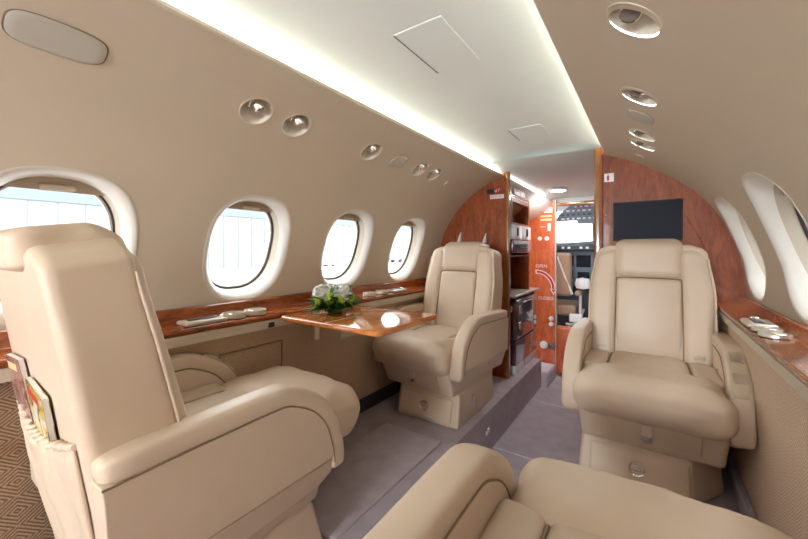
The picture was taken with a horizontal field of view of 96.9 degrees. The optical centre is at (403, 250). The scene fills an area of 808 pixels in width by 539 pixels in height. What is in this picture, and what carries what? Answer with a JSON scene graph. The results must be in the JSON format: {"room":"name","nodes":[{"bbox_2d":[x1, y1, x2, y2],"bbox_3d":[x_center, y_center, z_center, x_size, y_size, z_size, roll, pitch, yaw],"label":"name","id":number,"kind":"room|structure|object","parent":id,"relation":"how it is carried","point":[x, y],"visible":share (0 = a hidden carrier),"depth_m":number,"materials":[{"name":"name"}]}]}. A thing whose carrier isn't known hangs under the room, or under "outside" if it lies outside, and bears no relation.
{"room":"aircraft cabin","nodes":[
{"label":"aircraft cabin","id":0,"kind":"room"},
{"bbox_2d":[0,0,502,329],"bbox_3d":[-1.062,-0.111,0.214,0.504,0.782,5.150,0,0,35],"label":"wall","id":1,"kind":"structure","parent":0,"point":[159,119],"depth_m":0.98,"materials":[{"name":"beige plastic"}]},
{"bbox_2d":[0,381,54,538],"bbox_3d":[-1.692,0.532,-0.439,0.041,0.535,3.360,0,0,35],"label":"carpet","id":2,"kind":"structure","parent":1,"relation":"attached to","point":[23,515],"depth_m":0.80,"materials":[{"name":"carpet"}]},
{"bbox_2d":[1,9,108,64],"bbox_3d":[-0.632,-0.387,0.656,0.061,0.040,0.143,0,0,35],"label":"speaker","id":3,"kind":"object","parent":1,"relation":"attached to","point":[32,29],"visible":1,"depth_m":0.65,"materials":[{"name":"plastic"}]},
{"bbox_2d":[0,166,137,324],"bbox_3d":[-0.860,-0.001,0.882,0.212,0.376,0.326,0,0,35],"label":"window","id":4,"kind":"structure","parent":1,"relation":"in","point":[119,208],"depth_m":0.89,"materials":[{"name":"beige plastic"}]},
{"bbox_2d":[2,177,103,195],"bbox_3d":[-0.842,-0.160,0.870,0.014,0.032,0.184,0,0,34],"label":"shade","id":5,"kind":"object","parent":4,"relation":"attached to","point":[40,183],"depth_m":0.86,"materials":[{"name":"beige plastic"}]},
{"bbox_2d":[0,278,425,382],"bbox_3d":[-1.201,0.331,0.309,0.135,0.298,5.150,0,0,35],"label":"ledge","id":6,"kind":"object","parent":1,"relation":"attached to","point":[255,360],"visible":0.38,"depth_m":1.25,"materials":[{"name":"brown wood"}]},
{"bbox_2d":[177,314,227,326],"bbox_3d":[-0.627,0.217,1.117,0.072,0.018,0.125,0,0,35],"label":"tray","id":7,"kind":"object","parent":6,"relation":"on","point":[219,317],"visible":1,"depth_m":1.09,"materials":[{"name":"silver"}]},
{"bbox_2d":[221,311,245,318],"bbox_3d":[-0.571,0.215,1.199,0.076,0.016,0.076,0,0,35],"label":"cup holder","id":8,"kind":"object","parent":6,"relation":"on","point":[229,314],"visible":0.91,"depth_m":1.18,"materials":[{"name":"silver"}]},
{"bbox_2d":[244,308,266,315],"bbox_3d":[-0.526,0.215,1.265,0.076,0.016,0.076,0,0,35],"label":"cup holder","id":9,"kind":"object","parent":6,"relation":"on","point":[250,311],"visible":0.97,"depth_m":1.24,"materials":[{"name":"silver"}]},
{"bbox_2d":[281,305,436,339],"bbox_3d":[-0.170,0.292,1.297,0.479,0.121,0.350,0,0,35],"label":"folding table","id":10,"kind":"object","parent":6,"relation":"attached to","point":[365,320],"visible":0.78,"depth_m":1.22,"materials":[{"name":"brown wood"}]},
{"bbox_2d":[302,283,362,313],"bbox_3d":[-0.263,0.178,1.353,0.189,0.106,0.221,0,0,17],"label":"flower arrangement","id":11,"kind":"object","parent":10,"relation":"on","point":[333,298],"visible":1,"depth_m":1.32,"materials":[{"name":"white plant"}]},
{"bbox_2d":[326,306,345,312],"bbox_3d":[-0.261,0.218,1.354,0.080,0.024,0.080,0,0,34],"label":"bowl","id":12,"kind":"object","parent":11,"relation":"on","point":[332,309],"depth_m":1.32,"materials":[{"name":"green glass"}]},
{"bbox_2d":[363,291,375,295],"bbox_3d":[-0.172,0.215,1.780,0.068,0.016,0.068,0,0,35],"label":"cup holder","id":13,"kind":"object","parent":6,"relation":"on","point":[369,293],"visible":1,"depth_m":1.75,"materials":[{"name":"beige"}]},
{"bbox_2d":[375,290,387,293],"bbox_3d":[-0.115,0.215,1.863,0.068,0.016,0.068,0,0,35],"label":"cup holder","id":14,"kind":"object","parent":6,"relation":"on","point":[376,291],"visible":0.98,"depth_m":1.84,"materials":[{"name":"beige"}]},
{"bbox_2d":[388,287,406,292],"bbox_3d":[-0.041,0.217,1.970,0.068,0.018,0.119,0,0,35],"label":"tray","id":15,"kind":"object","parent":6,"relation":"on","point":[401,289],"visible":0.9,"depth_m":1.94,"materials":[{"name":"silver metal"}]},
{"bbox_2d":[202,195,290,301],"bbox_3d":[-0.572,-0.001,1.302,0.212,0.376,0.326,0,0,35],"label":"window","id":16,"kind":"structure","parent":1,"relation":"in","point":[277,214],"depth_m":1.37,"materials":[{"name":"beige plastic"}]},
{"bbox_2d":[228,201,271,212],"bbox_3d":[-0.554,-0.160,1.289,0.014,0.032,0.184,0,0,34],"label":"shade","id":17,"kind":"object","parent":16,"relation":"attached to","point":[244,205],"depth_m":1.29,"materials":[{"name":"beige plastic"}]},
{"bbox_2d":[239,98,273,123],"bbox_3d":[-0.409,-0.394,0.991,0.082,0.070,0.093,0,0,35],"label":"light","id":18,"kind":"object","parent":1,"relation":"attached to","point":[254,110],"visible":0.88,"depth_m":1.01,"materials":[{"name":"silver metal"}]},
{"bbox_2d":[168,297,423,399],"bbox_3d":[-0.233,0.532,1.683,0.041,0.535,1.790,0,0,35],"label":"side wall panel","id":19,"kind":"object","parent":1,"relation":"attached to","point":[350,361],"depth_m":1.54,"materials":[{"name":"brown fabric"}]},
{"bbox_2d":[282,114,311,136],"bbox_3d":[-0.332,-0.394,1.104,0.082,0.070,0.093,0,0,35],"label":"light","id":20,"kind":"object","parent":1,"relation":"attached to","point":[296,125],"visible":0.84,"depth_m":1.13,"materials":[{"name":"silver metal"}]},
{"bbox_2d":[320,209,373,285],"bbox_3d":[-0.286,-0.001,1.718,0.212,0.376,0.326,0,0,35],"label":"window","id":21,"kind":"structure","parent":1,"relation":"in","point":[363,221],"depth_m":1.81,"materials":[{"name":"beige plastic"}]},
{"bbox_2d":[338,214,359,221],"bbox_3d":[-0.268,-0.160,1.706,0.014,0.032,0.184,0,0,34],"label":"shade","id":22,"kind":"object","parent":21,"relation":"attached to","point":[351,217],"depth_m":1.72,"materials":[{"name":"beige plastic"}]},
{"bbox_2d":[360,144,381,159],"bbox_3d":[-0.129,-0.394,1.399,0.082,0.070,0.093,0,0,35],"label":"light","id":23,"kind":"object","parent":1,"relation":"attached to","point":[371,151],"visible":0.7,"depth_m":1.43,"materials":[{"name":"silver metal"}]},
{"bbox_2d":[359,381,400,413],"bbox_3d":[-1.188,0.751,0.300,0.018,0.058,5.150,0,0,35],"label":"baseboard","id":24,"kind":"structure","parent":1,"relation":"attached to","point":[371,400],"depth_m":1.83,"materials":[{"name":"grey plastic"}]},
{"bbox_2d":[389,155,407,167],"bbox_3d":[-0.023,-0.384,1.551,0.065,0.042,0.097,0,0,35],"label":"speaker","id":25,"kind":"object","parent":1,"relation":"attached to","point":[398,161],"visible":1,"depth_m":1.54},
{"bbox_2d":[387,218,425,281],"bbox_3d":[-0.004,-0.001,2.128,0.212,0.376,0.326,0,0,35],"label":"window","id":26,"kind":"structure","parent":1,"relation":"in","point":[417,226],"depth_m":2.23,"materials":[{"name":"beige plastic"}]},
{"bbox_2d":[402,221,413,226],"bbox_3d":[0.014,-0.160,2.116,0.014,0.032,0.184,0,0,34],"label":"shade","id":27,"kind":"object","parent":26,"relation":"attached to","point":[409,223],"depth_m":2.13,"materials":[{"name":"beige plastic"}]},
{"bbox_2d":[411,163,428,175],"bbox_3d":[0.075,-0.394,1.696,0.082,0.070,0.093,0,0,35],"label":"light","id":28,"kind":"object","parent":1,"relation":"attached to","point":[421,168],"visible":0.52,"depth_m":1.72,"materials":[{"name":"silver metal"}]},
{"bbox_2d":[426,168,442,179],"bbox_3d":[0.152,-0.394,1.807,0.082,0.070,0.093,0,0,35],"label":"light","id":29,"kind":"object","parent":1,"relation":"attached to","point":[435,173],"visible":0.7,"depth_m":1.83,"materials":[{"name":"silver metal"}]},
{"bbox_2d":[163,0,600,164],"bbox_3d":[-0.620,-0.499,-0.090,0.770,0.046,5.150,0,0,35],"label":"ceiling","id":30,"kind":"structure","parent":0,"point":[519,79],"depth_m":0.98,"materials":[{"name":"white plastic"}]},
{"bbox_2d":[393,16,479,72],"bbox_3d":[0.089,-0.520,0.922,0.133,0.003,0.220,0,0,35],"label":"access panel","id":31,"kind":"object","parent":30,"relation":"attached to","point":[434,41],"visible":1,"depth_m":0.90,"materials":[{"name":"grey plastic"}]},
{"bbox_2d":[507,124,549,140],"bbox_3d":[0.552,-0.520,1.580,0.140,0.003,0.170,0,0,35],"label":"access panel","id":32,"kind":"object","parent":30,"relation":"attached to","point":[532,131],"visible":1,"depth_m":1.57,"materials":[{"name":"grey plastic"}]},
{"bbox_2d":[321,358,740,538],"bbox_3d":[0.159,0.905,1.044,1.800,0.250,7.900,0,0,35],"label":"floor","id":33,"kind":"structure","parent":0,"point":[517,423],"depth_m":1.75,"materials":[{"name":"grey carpet"}]},
{"bbox_2d":[0,223,359,538],"bbox_3d":[-0.487,0.365,0.890,0.506,0.830,0.724,0,0,35],"label":"seat","id":34,"kind":"object","parent":33,"relation":"on","point":[151,443],"visible":0.99,"depth_m":0.60,"materials":[{"name":"beige leather"}]},
{"bbox_2d":[5,353,33,422],"bbox_3d":[-0.743,0.299,0.703,0.131,0.198,0.039,0,0,35],"label":"magazine","id":35,"kind":"object","parent":34,"relation":"in","point":[16,364],"visible":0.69,"depth_m":0.68,"materials":[{"name":"paper"}]},
{"bbox_2d":[24,376,56,440],"bbox_3d":[-0.633,0.329,0.633,0.137,0.201,0.039,0,0,35],"label":"magazine","id":36,"kind":"object","parent":34,"relation":"in","point":[39,401],"visible":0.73,"depth_m":0.60,"materials":[{"name":"paper"}]},
{"bbox_2d":[222,366,359,436],"bbox_3d":[-0.357,0.465,1.078,0.417,0.154,0.266,0,0,34],"label":"seat cushion","id":37,"kind":"object","parent":34,"relation":"on","point":[341,396],"depth_m":1.05,"materials":[{"name":"beige leather"}]},
{"bbox_2d":[311,423,440,538],"bbox_3d":[-0.133,0.776,1.281,0.280,0.012,0.600,0,0,35],"label":"floor panel","id":38,"kind":"object","parent":33,"relation":"on","point":[372,466],"visible":0.67,"depth_m":1.24,"materials":[{"name":"grey carpet"}]},
{"bbox_2d":[372,242,508,429],"bbox_3d":[0.197,0.365,1.845,0.506,0.830,0.669,0,0,39],"label":"seat","id":39,"kind":"object","parent":33,"relation":"on","point":[443,366],"visible":0.92,"depth_m":1.71,"materials":[{"name":"beige leather"}]},
{"bbox_2d":[372,329,454,376],"bbox_3d":[0.053,0.465,1.667,0.417,0.154,0.212,0,0,39],"label":"seat cushion","id":40,"kind":"object","parent":39,"relation":"on","point":[426,353],"depth_m":1.57,"materials":[{"name":"beige leather"}]},
{"bbox_2d":[440,173,504,377],"bbox_3d":[0.412,0.155,2.341,0.528,1.290,0.025,0,0,35],"label":"bulkhead","id":41,"kind":"object","parent":33,"relation":"on","point":[479,215],"depth_m":2.26,"materials":[{"name":"brown wood"}]},
{"bbox_2d":[457,233,461,241],"bbox_3d":[0.358,-0.065,2.349,0.036,0.107,0.025,0,0,35],"label":"coat hook","id":42,"kind":"object","parent":41,"relation":"attached to","point":[460,235],"visible":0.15,"depth_m":2.34,"materials":[{"name":"white"}]},
{"bbox_2d":[482,233,486,243],"bbox_3d":[0.501,-0.054,2.251,0.036,0.107,0.025,0,0,35],"label":"coat hook","id":43,"kind":"object","parent":41,"relation":"attached to","point":[485,236],"visible":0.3,"depth_m":2.24,"materials":[{"name":"white metal"}]},
{"bbox_2d":[487,188,500,193],"bbox_3d":[0.556,-0.368,2.218,0.092,0.028,0.007,0,0,35],"label":"lit sign","id":44,"kind":"object","parent":41,"relation":"attached to","point":[498,190],"visible":1,"depth_m":2.22,"materials":[{"name":"black"}]},
{"bbox_2d":[490,194,503,198],"bbox_3d":[0.573,-0.332,2.207,0.088,0.025,0.005,0,0,35],"label":"placard","id":45,"kind":"object","parent":41,"relation":"attached to","point":[498,196],"visible":1,"depth_m":2.20,"materials":[{"name":"white plastic"}]},
{"bbox_2d":[505,172,509,378],"bbox_3d":[0.635,0.160,2.188,0.024,1.290,0.036,0,0,35],"label":"trim","id":46,"kind":"structure","parent":41,"relation":"attached to","point":[507,174],"depth_m":2.17,"materials":[{"name":"brown wood"}]},
{"bbox_2d":[484,428,489,436],"bbox_3d":[0.396,0.865,1.706,0.014,0.028,0.044,0,0,35],"label":"step light","id":47,"kind":"object","parent":33,"relation":"attached to","point":[487,431],"visible":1,"depth_m":1.69,"materials":[{"name":"silver metal"}]},
{"bbox_2d":[510,186,539,374],"bbox_3d":[0.667,0.188,2.550,0.431,1.185,0.600,0,0,35],"label":"cabinet","id":48,"kind":"object","parent":33,"relation":"on","point":[522,296],"visible":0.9,"depth_m":2.42,"materials":[{"name":"brown wood"}]},
{"bbox_2d":[510,287,539,298],"bbox_3d":[0.673,0.286,2.546,0.415,0.016,0.600,0,0,34],"label":"countertop","id":49,"kind":"structure","parent":48,"relation":"on","point":[514,293],"depth_m":2.43,"materials":[{"name":"beige"}]},
{"bbox_2d":[494,398,571,459],"bbox_3d":[0.795,0.978,1.972,0.359,0.007,0.710,0,0,35],"label":"trim","id":50,"kind":"structure","parent":33,"relation":"on","point":[532,399],"depth_m":1.78,"materials":[{"name":"grey metal"}]},
{"bbox_2d":[541,362,555,387],"bbox_3d":[0.888,0.940,2.811,0.520,0.120,0.280,0,0,35],"label":"step","id":51,"kind":"structure","parent":33,"relation":"on","point":[548,371],"depth_m":2.63,"materials":[{"name":"grey carpet"}]},
{"bbox_2d":[557,253,588,325],"bbox_3d":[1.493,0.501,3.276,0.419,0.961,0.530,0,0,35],"label":"seat","id":52,"kind":"object","parent":33,"relation":"on","point":[570,308],"visible":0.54,"depth_m":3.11,"materials":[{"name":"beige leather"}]},
{"bbox_2d":[575,278,589,288],"bbox_3d":[1.516,0.280,3.035,0.118,0.100,0.118,0,0,35],"label":"headset","id":53,"kind":"object","parent":52,"relation":"hanging from","point":[581,283],"visible":0.97,"depth_m":2.99,"materials":[{"name":"white paint"}]},
{"bbox_2d":[363,443,793,538],"bbox_3d":[0.147,0.489,0.223,0.506,0.582,0.995,0,0,35],"label":"seat","id":54,"kind":"object","parent":33,"relation":"on","point":[471,492],"visible":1,"depth_m":0.52,"materials":[{"name":"beige leather"}]},
{"bbox_2d":[511,457,793,538],"bbox_3d":[0.369,0.465,0.546,0.417,0.154,0.212,0,0,34],"label":"seat cushion","id":55,"kind":"object","parent":54,"relation":"on","point":[567,500],"depth_m":0.54,"materials":[{"name":"beige leather"}]},
{"bbox_2d":[561,239,756,501],"bbox_3d":[0.906,0.365,1.333,0.506,0.830,0.669,0,0,35],"label":"seat","id":56,"kind":"object","parent":33,"relation":"on","point":[661,395],"visible":0.99,"depth_m":1.21,"materials":[{"name":"beige leather"}]},
{"bbox_2d":[572,361,738,440],"bbox_3d":[0.777,0.465,1.145,0.417,0.154,0.212,0,0,34],"label":"seat cushion","id":57,"kind":"object","parent":56,"relation":"on","point":[696,407],"depth_m":1.07,"materials":[{"name":"beige leather"}]},
{"bbox_2d":[510,179,551,220],"bbox_3d":[0.719,-0.236,2.646,0.547,0.431,0.825,0,0,35],"label":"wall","id":58,"kind":"structure","parent":0,"point":[538,203],"depth_m":2.60,"materials":[{"name":"beige plastic"}]},
{"bbox_2d":[484,149,593,199],"bbox_3d":[1.040,-0.446,2.325,0.840,0.111,1.090,0,0,35],"label":"ceiling","id":59,"kind":"structure","parent":0,"point":[573,171],"depth_m":2.16,"materials":[{"name":"white plastic"}]},
{"bbox_2d":[510,178,544,196],"bbox_3d":[0.844,-0.435,2.472,0.016,0.066,0.656,0,0,42],"label":"light strip","id":60,"kind":"object","parent":59,"relation":"attached to","point":[510,178],"visible":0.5,"depth_m":2.54,"materials":[{"name":"white plastic"}]},
{"bbox_2d":[549,188,566,191],"bbox_3d":[1.096,-0.430,2.547,0.115,0.012,0.115,0,0,35],"label":"recessed light","id":61,"kind":"object","parent":59,"relation":"in","point":[553,189],"visible":1,"depth_m":2.53,"materials":[{"name":"white plastic"}]},
{"bbox_2d":[550,196,593,211],"bbox_3d":[1.581,0.230,3.112,1.440,1.500,0.880,0,0,35],"label":"wall","id":62,"kind":"structure","parent":0,"point":[582,198],"depth_m":2.78,"materials":[{"name":"grey plastic"}]},
{"bbox_2d":[529,200,556,365],"bbox_3d":[0.987,0.281,2.952,0.522,1.358,0.044,0,0,35],"label":"entry door","id":63,"kind":"structure","parent":62,"relation":"in","point":[543,255],"depth_m":2.84,"materials":[{"name":"brown wood"}]},
{"bbox_2d":[540,341,547,348],"bbox_3d":[1.111,0.750,2.846,0.060,0.060,0.010,0,0,34],"label":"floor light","id":64,"kind":"object","parent":63,"relation":"attached to","point":[543,344],"depth_m":2.84,"materials":[{"name":"white paint"}]},
{"bbox_2d":[548,343,554,348],"bbox_3d":[1.162,0.750,2.812,0.052,0.052,0.008,0,0,34],"label":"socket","id":65,"kind":"object","parent":63,"relation":"attached to","point":[550,345],"depth_m":2.81,"materials":[{"name":"silver metal"}]},
{"bbox_2d":[556,325,571,373],"bbox_3d":[1.260,0.780,2.822,0.110,0.360,0.100,0,0,35],"label":"trim","id":66,"kind":"structure","parent":62,"relation":"attached to","point":[562,332],"depth_m":2.79,"materials":[{"name":"brown wood"}]},
{"bbox_2d":[556,200,593,205],"bbox_3d":[1.375,-0.362,2.707,0.480,0.028,0.024,0,0,35],"label":"door frame","id":67,"kind":"structure","parent":62,"relation":"attached to","point":[588,201],"depth_m":2.74,"materials":[{"name":"brown wood"}]},
{"bbox_2d":[557,241,593,286],"bbox_3d":[1.685,0.121,3.264,1.120,0.438,0.211,0,0,35],"label":"panel","id":68,"kind":"object","parent":62,"relation":"attached to","point":[582,253],"visible":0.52,"depth_m":3.31,"materials":[{"name":"grey"}]},
{"bbox_2d":[557,204,593,223],"bbox_3d":[1.595,-0.333,3.035,0.570,0.205,0.070,0,0,35],"label":"panel","id":69,"kind":"object","parent":62,"relation":"attached to","point":[583,214],"visible":0.45,"depth_m":3.07,"materials":[{"name":"grey"}]},
{"bbox_2d":[592,224,593,240],"bbox_3d":[1.802,-0.240,3.433,1.320,0.370,0.135,0,0,35],"label":"window","id":70,"kind":"structure","parent":62,"relation":"in","point":[592,224],"depth_m":3.43,"materials":[{"name":"clear glass"}]},
{"bbox_2d":[533,0,807,326],"bbox_3d":[-0.234,-0.111,-0.475,0.504,0.782,4.952,0,0,35],"label":"wall","id":71,"kind":"structure","parent":0,"point":[728,79],"depth_m":0.70,"materials":[{"name":"beige plastic"}]},
{"bbox_2d":[594,148,599,257],"bbox_3d":[0.942,0.240,1.737,0.032,1.470,0.044,0,0,35],"label":"trim","id":72,"kind":"structure","parent":71,"relation":"attached to","point":[596,150],"depth_m":1.72,"materials":[{"name":"brown wood"}]},
{"bbox_2d":[599,147,603,248],"bbox_3d":[0.952,0.240,1.727,0.018,1.470,0.040,0,0,35],"label":"trim","id":73,"kind":"structure","parent":71,"relation":"attached to","point":[600,148],"depth_m":1.71,"materials":[{"name":"brown wood"}]},
{"bbox_2d":[606,2,661,34],"bbox_3d":[0.383,-0.394,0.595,0.082,0.070,0.093,0,0,35],"label":"light","id":74,"kind":"object","parent":71,"relation":"attached to","point":[632,21],"visible":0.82,"depth_m":0.61,"materials":[{"name":"silver"}]},
{"bbox_2d":[621,87,657,104],"bbox_3d":[0.586,-0.394,0.890,0.082,0.070,0.093,0,0,35],"label":"light","id":75,"kind":"object","parent":71,"relation":"attached to","point":[634,95],"visible":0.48,"depth_m":0.91,"materials":[{"name":"silver metal"}]},
{"bbox_2d":[627,109,653,124],"bbox_3d":[0.681,-0.384,1.031,0.065,0.042,0.097,0,0,35],"label":"speaker","id":76,"kind":"object","parent":71,"relation":"attached to","point":[638,116],"visible":1,"depth_m":1.02},
{"bbox_2d":[628,128,655,140],"bbox_3d":[0.789,-0.394,1.187,0.082,0.070,0.093,0,0,35],"label":"light","id":77,"kind":"object","parent":71,"relation":"attached to","point":[639,134],"visible":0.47,"depth_m":1.20,"materials":[{"name":"silver metal"}]},
{"bbox_2d":[631,136,655,150],"bbox_3d":[0.866,-0.394,1.298,0.082,0.070,0.093,0,0,35],"label":"light","id":78,"kind":"object","parent":71,"relation":"attached to","point":[638,143],"visible":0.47,"depth_m":1.31,"materials":[{"name":"silver metal"}]},
{"bbox_2d":[714,197,765,301],"bbox_3d":[1.245,-0.008,1.270,0.214,0.375,0.326,0,0,35],"label":"window","id":79,"kind":"structure","parent":71,"relation":"in","point":[753,261],"depth_m":1.37,"materials":[{"name":"beige plastic"}]},
{"bbox_2d":[717,296,807,401],"bbox_3d":[-0.083,0.220,-0.580,0.103,0.075,4.950,0,0,35],"label":"ledge","id":80,"kind":"object","parent":71,"relation":"attached to","point":[788,358],"visible":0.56,"depth_m":0.83,"materials":[{"name":"brown wood"}]},
{"bbox_2d":[740,316,778,327],"bbox_3d":[0.977,0.199,0.986,0.061,0.018,0.108,0,0,35],"label":"tray","id":81,"kind":"object","parent":80,"relation":"on","point":[751,320],"visible":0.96,"depth_m":0.97,"materials":[{"name":"silver metal"}]},
{"bbox_2d":[751,325,783,331],"bbox_3d":[0.925,0.201,0.911,0.060,0.009,0.060,0,0,35],"label":"cup holder","id":82,"kind":"object","parent":80,"relation":"on","point":[757,328],"visible":0.84,"depth_m":0.91,"materials":[{"name":"silver metal"}]},
{"bbox_2d":[758,330,793,339],"bbox_3d":[0.885,0.201,0.854,0.060,0.009,0.060,0,0,35],"label":"cup holder","id":83,"kind":"object","parent":80,"relation":"on","point":[764,333],"visible":1,"depth_m":0.84,"materials":[{"name":"silver metal"}]},
{"bbox_2d":[719,317,807,538],"bbox_3d":[-0.100,0.523,-0.568,0.014,0.553,4.950,0,0,35],"label":"wall panel","id":84,"kind":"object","parent":71,"relation":"attached to","point":[773,474],"depth_m":0.83,"materials":[{"name":"beige fabric"}]},
{"bbox_2d":[725,449,757,519],"bbox_3d":[-0.109,0.751,-0.562,0.018,0.058,4.950,0,0,35],"label":"baseboard","id":85,"kind":"structure","parent":84,"relation":"attached to","point":[743,501],"depth_m":1.10,"materials":[{"name":"grey carpet"}]},
{"bbox_2d":[742,172,807,323],"bbox_3d":[0.963,-0.008,0.860,0.214,0.375,0.326,0,0,35],"label":"window","id":86,"kind":"structure","parent":71,"relation":"in","point":[785,226],"depth_m":0.96,"materials":[{"name":"beige plastic"}]},
{"bbox_2d":[603,152,746,329],"bbox_3d":[1.166,0.155,1.580,0.528,1.290,0.025,0,0,35],"label":"bulkhead","id":87,"kind":"object","parent":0,"point":[633,181],"depth_m":1.53,"materials":[{"name":"brown wood"}]},
{"bbox_2d":[604,173,613,181],"bbox_3d":[0.970,-0.345,1.694,0.040,0.040,0.005,0,0,35],"label":"warning sign","id":88,"kind":"object","parent":87,"relation":"attached to","point":[609,177],"visible":1,"depth_m":1.69,"materials":[{"name":"white paint"}]},
{"bbox_2d":[613,198,682,240],"bbox_3d":[1.088,-0.134,1.608,0.258,0.178,0.022,0,0,35],"label":"monitor","id":89,"kind":"object","parent":87,"relation":"attached to","point":[651,219],"visible":0.95,"depth_m":1.59,"materials":[{"name":"black"}]},
{"bbox_2d":[685,215,706,251],"bbox_3d":[1.237,-0.036,1.514,0.080,0.232,0.007,0,0,35],"label":"trim","id":90,"kind":"structure","parent":87,"relation":"attached to","point":[687,218],"depth_m":1.51,"materials":[{"name":"brown wood"}]},
{"label":"outside","id":91,"kind":"structure","parent":0,"visible":0},
{"bbox_2d":[207,261,400,284],"bbox_3d":[-0.379,2.090,0.261,240.000,0.020,240.000,0,0,34],"label":"ground","id":92,"kind":"structure","parent":91,"point":[227,276],"depth_m":33.85,"materials":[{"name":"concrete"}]},
{"bbox_2d":[0,187,408,268],"bbox_3d":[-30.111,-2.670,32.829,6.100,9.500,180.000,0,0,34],"label":"window panes","id":93,"kind":"object","parent":92,"relation":"on","point":[239,238],"visible":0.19,"depth_m":40.92,"materials":[{"name":"grey"}]},
{"bbox_2d":[322,257,335,265],"bbox_3d":[-10.362,1.448,47.528,1.440,1.257,2.400,0,0,35],"label":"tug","id":94,"kind":"object","parent":92,"relation":"on","point":[326,261],"visible":0.8,"depth_m":47.38,"materials":[{"name":"white"}]},
{"bbox_2d":[389,253,404,262],"bbox_3d":[-0.595,1.278,63.506,1.840,1.596,4.400,0,0,35],"label":"van","id":95,"kind":"object","parent":92,"relation":"on","point":[393,256],"visible":0.6,"depth_m":61.80,"materials":[{"name":"grey"}]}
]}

